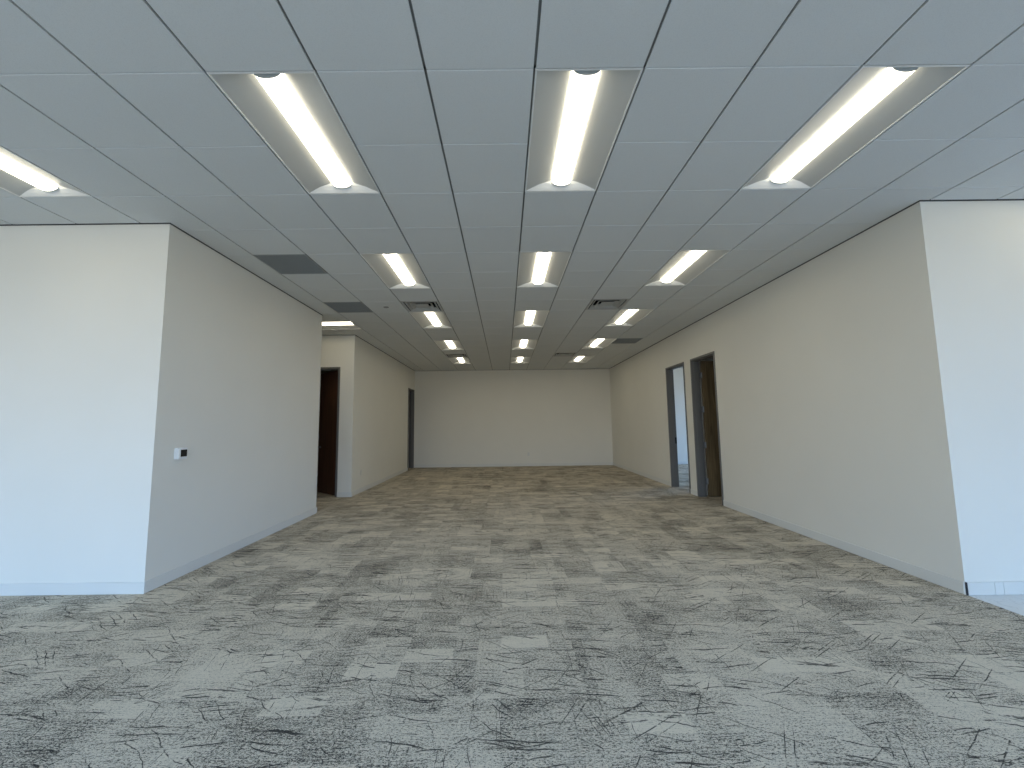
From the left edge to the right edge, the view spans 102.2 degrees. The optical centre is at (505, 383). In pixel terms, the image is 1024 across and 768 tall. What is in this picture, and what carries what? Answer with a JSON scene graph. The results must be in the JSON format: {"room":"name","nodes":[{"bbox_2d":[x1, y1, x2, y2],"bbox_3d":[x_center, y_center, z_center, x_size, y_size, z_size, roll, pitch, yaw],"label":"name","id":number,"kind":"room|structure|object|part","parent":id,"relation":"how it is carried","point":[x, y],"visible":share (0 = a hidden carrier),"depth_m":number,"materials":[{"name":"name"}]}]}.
{"room":"open-plan office","nodes":[
{"label":"open-plan office","id":0,"kind":"room"},
{"bbox_2d":[0,224,321,583],"bbox_3d":[-7.614,0.222,5.472,8.800,3.706,3.340,-1,-6,0],"label":"wall","id":1,"kind":"structure","parent":0,"point":[123,347],"depth_m":3.92,"materials":[{"name":"paint"}]},
{"bbox_2d":[0,507,316,595],"bbox_3d":[-7.585,2.015,5.293,8.813,0.100,3.366,-1,-6,0],"label":"baseboard","id":2,"kind":"structure","parent":1,"relation":"attached to","point":[96,588],"depth_m":3.63,"materials":[{"name":"paint"}]},
{"bbox_2d":[174,447,187,459],"bbox_3d":[-3.181,0.680,4.052,0.046,0.112,0.116,-1,-6,0],"label":"thermostat","id":3,"kind":"object","parent":1,"relation":"attached to","point":[179,453],"visible":1,"depth_m":4.02,"materials":[{"name":"white plastic"}]},
{"bbox_2d":[317,370,335,475],"bbox_3d":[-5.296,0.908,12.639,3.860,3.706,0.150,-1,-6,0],"label":"door frame","id":4,"kind":"structure","parent":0,"point":[331,370],"depth_m":12.57,"materials":[{"name":"paint"}]},
{"bbox_2d":[321,335,347,491],"bbox_3d":[-5.389,0.525,8.792,4.060,3.706,0.140,-1,-6,0],"label":"wall","id":5,"kind":"structure","parent":0,"point":[334,348],"depth_m":8.81,"materials":[{"name":"paint"}]},
{"bbox_2d":[317,367,339,496],"bbox_3d":[-3.984,1.029,9.024,0.960,2.715,0.720,-1,-6,0],"label":"door","id":6,"kind":"structure","parent":5,"relation":"in","point":[330,381],"depth_m":9.02,"materials":[{"name":"wood"}]},
{"bbox_2d":[344,335,414,491],"bbox_3d":[-3.294,0.788,11.684,0.140,3.706,5.940,-1,-6,0],"label":"wall","id":7,"kind":"structure","parent":0,"point":[378,384],"depth_m":10.13,"materials":[{"name":"paint"}]},
{"bbox_2d":[337,468,407,496],"bbox_3d":[-5.194,2.556,11.010,4.013,0.100,4.983,-1,-6,0],"label":"baseboard","id":8,"kind":"structure","parent":7,"relation":"attached to","point":[339,494],"depth_m":9.61,"materials":[{"name":"plastic"}]},
{"bbox_2d":[407,388,414,467],"bbox_3d":[-3.701,1.528,14.065,0.982,2.715,0.933,-1,-6,0],"label":"door","id":9,"kind":"structure","parent":7,"relation":"in","point":[412,392],"depth_m":14.45,"materials":[{"name":"metal"}]},
{"bbox_2d":[0,0,1023,370],"bbox_3d":[-1.175,-1.513,6.534,22.196,0.404,18.377,-1,-6,0],"label":"ceiling","id":10,"kind":"structure","parent":0,"point":[117,100],"depth_m":2.87,"materials":[{"name":"tile"}]},
{"bbox_2d":[0,145,91,196],"bbox_3d":[-3.803,-1.688,2.898,0.602,0.091,1.212,-1,-6,0],"label":"ceiling light","id":11,"kind":"object","parent":10,"relation":"attached to","point":[19,176],"visible":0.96,"depth_m":3.33,"materials":[{"name":"white plastic"}]},
{"bbox_3d":[-3.804,-1.627,3.462,0.582,0.078,0.058,-1,-6,0],"label":"plate","id":12,"kind":"part","parent":11,"relation":"part of","materials":[{"name":"white metal"}]},
{"bbox_2d":[253,253,327,273],"bbox_3d":[-2.587,-1.526,5.029,0.602,0.161,0.602,-1,-6,0],"label":"ceiling vent","id":13,"kind":"object","parent":10,"relation":"in","point":[282,263],"visible":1,"depth_m":5.00,"materials":[{"name":"metal"}]},
{"bbox_2d":[206,70,379,193],"bbox_3d":[-1.364,-1.718,2.905,0.602,0.091,1.212,-1,-6,0],"label":"ceiling light","id":14,"kind":"object","parent":10,"relation":"attached to","point":[293,112],"visible":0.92,"depth_m":2.75,"materials":[{"name":"white plastic"}]},
{"bbox_3d":[-1.364,-1.657,3.469,0.582,0.078,0.058,-1,-6,0],"label":"plate","id":15,"kind":"part","parent":14,"relation":"part of","materials":[{"name":"white metal"}]},
{"bbox_2d":[322,322,361,329],"bbox_3d":[-3.507,-1.177,8.058,1.212,0.091,0.602,-1,-6,0],"label":"ceiling light","id":16,"kind":"object","parent":10,"relation":"attached to","point":[325,325],"visible":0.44,"depth_m":8.22,"materials":[{"name":"white plastic"}]},
{"bbox_2d":[323,302,372,312],"bbox_3d":[-2.591,-1.344,6.850,0.602,0.161,0.602,-1,-6,0],"label":"ceiling vent","id":17,"kind":"object","parent":10,"relation":"in","point":[340,307],"visible":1,"depth_m":6.84,"materials":[{"name":"metal"}]},
{"bbox_2d":[360,252,430,288],"bbox_3d":[-1.368,-1.476,5.333,0.602,0.091,1.212,-1,-6,0],"label":"ceiling light","id":18,"kind":"object","parent":10,"relation":"attached to","point":[396,270],"visible":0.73,"depth_m":5.30,"materials":[{"name":"white plastic"}]},
{"bbox_3d":[-1.369,-1.414,5.896,0.582,0.078,0.058,-1,-6,0],"label":"plate","id":19,"kind":"part","parent":18,"relation":"part of","materials":[{"name":"white ceramic"}]},
{"bbox_2d":[400,301,443,311],"bbox_3d":[-1.371,-1.379,6.856,0.602,0.201,0.602,-1,-6,0],"label":"ceiling vent","id":20,"kind":"object","parent":10,"relation":"in","point":[414,306],"visible":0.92,"depth_m":6.91,"materials":[{"name":"metal"}]},
{"bbox_3d":[-1.370,-1.289,6.847,0.213,0.006,0.213,-1,-6,0],"label":"plate","id":21,"kind":"part","parent":20,"relation":"part of","materials":[{"name":"metal"}]},
{"bbox_2d":[409,312,452,327],"bbox_3d":[-1.372,-1.233,7.761,0.602,0.091,1.212,-1,-6,0],"label":"ceiling light","id":22,"kind":"object","parent":10,"relation":"attached to","point":[425,319],"visible":0.74,"depth_m":7.81,"materials":[{"name":"white plastic"}]},
{"bbox_3d":[-1.373,-1.172,8.324,0.582,0.078,0.058,-1,-6,0],"label":"plate","id":23,"kind":"part","parent":22,"relation":"part of","materials":[{"name":"white metal"}]},
{"bbox_2d":[434,340,463,349],"bbox_3d":[-1.376,-0.991,10.189,0.602,0.091,1.212,-1,-6,0],"label":"ceiling light","id":24,"kind":"object","parent":10,"relation":"attached to","point":[450,344],"visible":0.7,"depth_m":10.28,"materials":[{"name":"white plastic"}]},
{"bbox_3d":[-1.377,-0.929,10.752,0.582,0.078,0.058,-1,-6,0],"label":"plate","id":25,"kind":"part","parent":24,"relation":"part of","materials":[{"name":"white ceramic"}]},
{"bbox_2d":[445,354,467,357],"bbox_3d":[-1.379,-0.894,11.712,0.602,0.201,0.602,-1,-6,0],"label":"ceiling vent","id":26,"kind":"object","parent":10,"relation":"in","point":[447,355],"visible":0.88,"depth_m":11.85,"materials":[{"name":"metal"}]},
{"bbox_2d":[448,357,471,363],"bbox_3d":[-1.380,-0.749,12.617,0.602,0.091,1.212,-1,-6,0],"label":"ceiling light","id":27,"kind":"object","parent":10,"relation":"attached to","point":[453,360],"visible":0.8,"depth_m":12.82,"materials":[{"name":"white plastic"}]},
{"bbox_3d":[-1.534,-1.350,6.172,21.470,0.018,17.690,-1,-6,0],"label":"shadow moulding","id":28,"kind":"part","parent":10,"relation":"part of","materials":[{"name":"paint"}]},
{"bbox_2d":[510,357,530,362],"bbox_3d":[0.450,-0.771,12.622,0.602,0.091,1.212,-1,-6,0],"label":"ceiling light","id":29,"kind":"object","parent":10,"relation":"attached to","point":[513,359],"visible":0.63,"depth_m":12.79,"materials":[{"name":"white plastic"}]},
{"bbox_2d":[511,339,537,348],"bbox_3d":[0.454,-1.013,10.194,0.602,0.091,1.212,-1,-6,0],"label":"ceiling light","id":30,"kind":"object","parent":10,"relation":"attached to","point":[516,344],"visible":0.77,"depth_m":10.30,"materials":[{"name":"white plastic"}]},
{"bbox_3d":[0.453,-0.952,10.758,0.582,0.078,0.058,-1,-6,0],"label":"plate","id":31,"kind":"part","parent":30,"relation":"part of","materials":[{"name":"white ceramic"}]},
{"bbox_2d":[513,310,548,326],"bbox_3d":[0.458,-1.256,7.766,0.602,0.091,1.212,-1,-6,0],"label":"ceiling light","id":32,"kind":"object","parent":10,"relation":"attached to","point":[533,318],"visible":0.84,"depth_m":7.80,"materials":[{"name":"white plastic"}]},
{"bbox_3d":[0.457,-1.194,8.330,0.582,0.078,0.058,-1,-6,0],"label":"plate","id":33,"kind":"part","parent":32,"relation":"part of","materials":[{"name":"white metal"}]},
{"bbox_2d":[517,251,571,286],"bbox_3d":[0.462,-1.498,5.338,0.602,0.091,1.212,-1,-6,0],"label":"ceiling light","id":34,"kind":"object","parent":10,"relation":"attached to","point":[535,269],"visible":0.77,"depth_m":5.31,"materials":[{"name":"white plastic"}]},
{"bbox_3d":[0.461,-1.436,5.902,0.582,0.078,0.058,-1,-6,0],"label":"plate","id":35,"kind":"part","parent":34,"relation":"part of","materials":[{"name":"white metal"}]},
{"bbox_2d":[553,353,575,356],"bbox_3d":[1.671,-0.931,11.720,0.602,0.201,0.602,-1,-6,0],"label":"ceiling vent","id":36,"kind":"object","parent":10,"relation":"in","point":[555,354],"visible":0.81,"depth_m":11.87,"materials":[{"name":"metal"}]},
{"bbox_2d":[567,356,593,362],"bbox_3d":[2.280,-0.793,12.627,0.602,0.091,1.212,-1,-6,0],"label":"ceiling light","id":37,"kind":"object","parent":10,"relation":"attached to","point":[575,359],"visible":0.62,"depth_m":12.76,"materials":[{"name":"white plastic"}]},
{"bbox_2d":[525,67,642,191],"bbox_3d":[0.466,-1.741,2.910,0.602,0.091,1.212,-1,-6,0],"label":"ceiling light","id":38,"kind":"object","parent":10,"relation":"attached to","point":[578,114],"visible":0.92,"depth_m":2.76,"materials":[{"name":"white plastic"}]},
{"bbox_3d":[0.465,-1.679,3.474,0.582,0.078,0.058,-1,-6,0],"label":"plate","id":39,"kind":"part","parent":38,"relation":"part of","materials":[{"name":"white metal"}]},
{"bbox_2d":[581,338,616,348],"bbox_3d":[2.284,-1.036,10.199,0.602,0.091,1.212,-1,-6,0],"label":"ceiling light","id":40,"kind":"object","parent":10,"relation":"attached to","point":[592,343],"visible":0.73,"depth_m":10.30,"materials":[{"name":"white plastic"}]},
{"bbox_2d":[585,299,629,309],"bbox_3d":[1.679,-1.416,6.865,0.602,0.201,0.602,-1,-6,0],"label":"ceiling vent","id":41,"kind":"object","parent":10,"relation":"in","point":[595,304],"visible":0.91,"depth_m":6.94,"materials":[{"name":"metal"}]},
{"bbox_3d":[1.680,-1.326,6.856,0.213,0.006,0.213,-1,-6,0],"label":"plate","id":42,"kind":"part","parent":41,"relation":"part of","materials":[{"name":"metal"}]},
{"bbox_2d":[611,338,642,343],"bbox_3d":[2.894,-1.108,9.901,0.602,0.161,0.602,-1,-6,0],"label":"ceiling vent","id":43,"kind":"object","parent":10,"relation":"in","point":[618,340],"visible":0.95,"depth_m":9.85,"materials":[{"name":"metal"}]},
{"bbox_2d":[604,309,654,325],"bbox_3d":[2.288,-1.278,7.771,0.602,0.091,1.212,-1,-6,0],"label":"ceiling light","id":44,"kind":"object","parent":10,"relation":"attached to","point":[623,317],"visible":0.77,"depth_m":7.80,"materials":[{"name":"white plastic"}]},
{"bbox_3d":[2.287,-1.216,8.335,0.582,0.078,0.058,-1,-6,0],"label":"plate","id":45,"kind":"part","parent":44,"relation":"part of","materials":[{"name":"white metal"}]},
{"bbox_2d":[644,249,731,285],"bbox_3d":[2.292,-1.521,5.343,0.602,0.091,1.212,-1,-6,0],"label":"ceiling light","id":46,"kind":"object","parent":10,"relation":"attached to","point":[684,266],"visible":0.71,"depth_m":5.32,"materials":[{"name":"white plastic"}]},
{"bbox_3d":[2.291,-1.459,5.907,0.582,0.078,0.058,-1,-6,0],"label":"plate","id":47,"kind":"part","parent":46,"relation":"part of","materials":[{"name":"white metal"}]},
{"bbox_2d":[740,64,969,188],"bbox_3d":[2.296,-1.763,2.916,0.602,0.091,1.212,-1,-6,0],"label":"ceiling light","id":48,"kind":"object","parent":10,"relation":"attached to","point":[874,98],"visible":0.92,"depth_m":2.77,"materials":[{"name":"white plastic"}]},
{"bbox_3d":[2.295,-1.701,3.479,0.582,0.078,0.058,-1,-6,0],"label":"plate","id":49,"kind":"part","parent":48,"relation":"part of","materials":[{"name":"white metal"}]},
{"bbox_2d":[0,464,1023,767],"bbox_3d":[-1.491,2.106,5.857,21.000,0.120,17.280,-1,-6,0],"label":"floor","id":50,"kind":"structure","parent":0,"point":[584,616],"depth_m":2.66,"materials":[{"name":"carpet"}]},
{"bbox_2d":[408,368,687,467],"bbox_3d":[0.770,1.040,14.721,16.400,3.706,0.140,-1,-6,0],"label":"wall","id":51,"kind":"structure","parent":0,"point":[555,415],"depth_m":14.64,"materials":[{"name":"paint"}]},
{"bbox_2d":[414,461,687,467],"bbox_3d":[2.893,2.801,14.472,12.200,0.100,0.013,-1,-6,0],"label":"baseboard","id":52,"kind":"structure","parent":51,"relation":"attached to","point":[679,462],"depth_m":14.46,"materials":[{"name":"plastic"}]},
{"bbox_2d":[699,357,712,495],"bbox_3d":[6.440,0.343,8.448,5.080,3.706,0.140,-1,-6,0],"label":"door frame","id":53,"kind":"structure","parent":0,"point":[710,358],"depth_m":8.34,"materials":[{"name":"paint"}]},
{"bbox_2d":[610,201,981,590],"bbox_3d":[3.829,0.443,9.123,0.140,3.706,11.130,-1,-6,0],"label":"wall","id":54,"kind":"structure","parent":0,"point":[839,410],"depth_m":4.60,"materials":[{"name":"paint"}]},
{"bbox_2d":[665,362,690,493],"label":"door frame","id":55,"kind":"structure","parent":54,"relation":"in","point":[669,370],"depth_m":9.44,"materials":[{"name":"metal"}]},
{"bbox_2d":[690,351,723,504],"bbox_3d":[4.284,0.800,7.769,1.057,2.715,0.965,-1,-6,0],"label":"door","id":56,"kind":"structure","parent":54,"relation":"in","point":[714,480],"depth_m":8.15,"materials":[{"name":"wood"}]},
{"bbox_2d":[613,462,965,594],"bbox_3d":[3.775,2.237,8.937,0.013,0.100,11.117,-1,-6,0],"label":"baseboard","id":57,"kind":"structure","parent":54,"relation":"attached to","point":[956,585],"depth_m":4.50,"materials":[{"name":"paint"}]},
{"bbox_2d":[965,582,968,594],"bbox_3d":[3.795,1.684,3.400,0.008,0.100,0.012,-1,-6,0],"label":"trim","id":58,"kind":"structure","parent":54,"relation":"attached to","point":[966,584],"depth_m":3.40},
{"bbox_2d":[935,200,1023,581],"bbox_3d":[6.448,-0.135,3.662,5.080,3.706,0.140,-1,-6,0],"label":"wall","id":59,"kind":"structure","parent":0,"point":[982,242],"depth_m":3.60,"materials":[{"name":"paint"}]},
{"bbox_2d":[967,581,1023,594],"bbox_3d":[6.406,1.652,3.407,5.210,0.100,0.013,-1,-6,0],"label":"baseboard","id":60,"kind":"structure","parent":59,"relation":"attached to","point":[1008,587],"depth_m":3.39,"materials":[{"name":"paint"}]}
]}

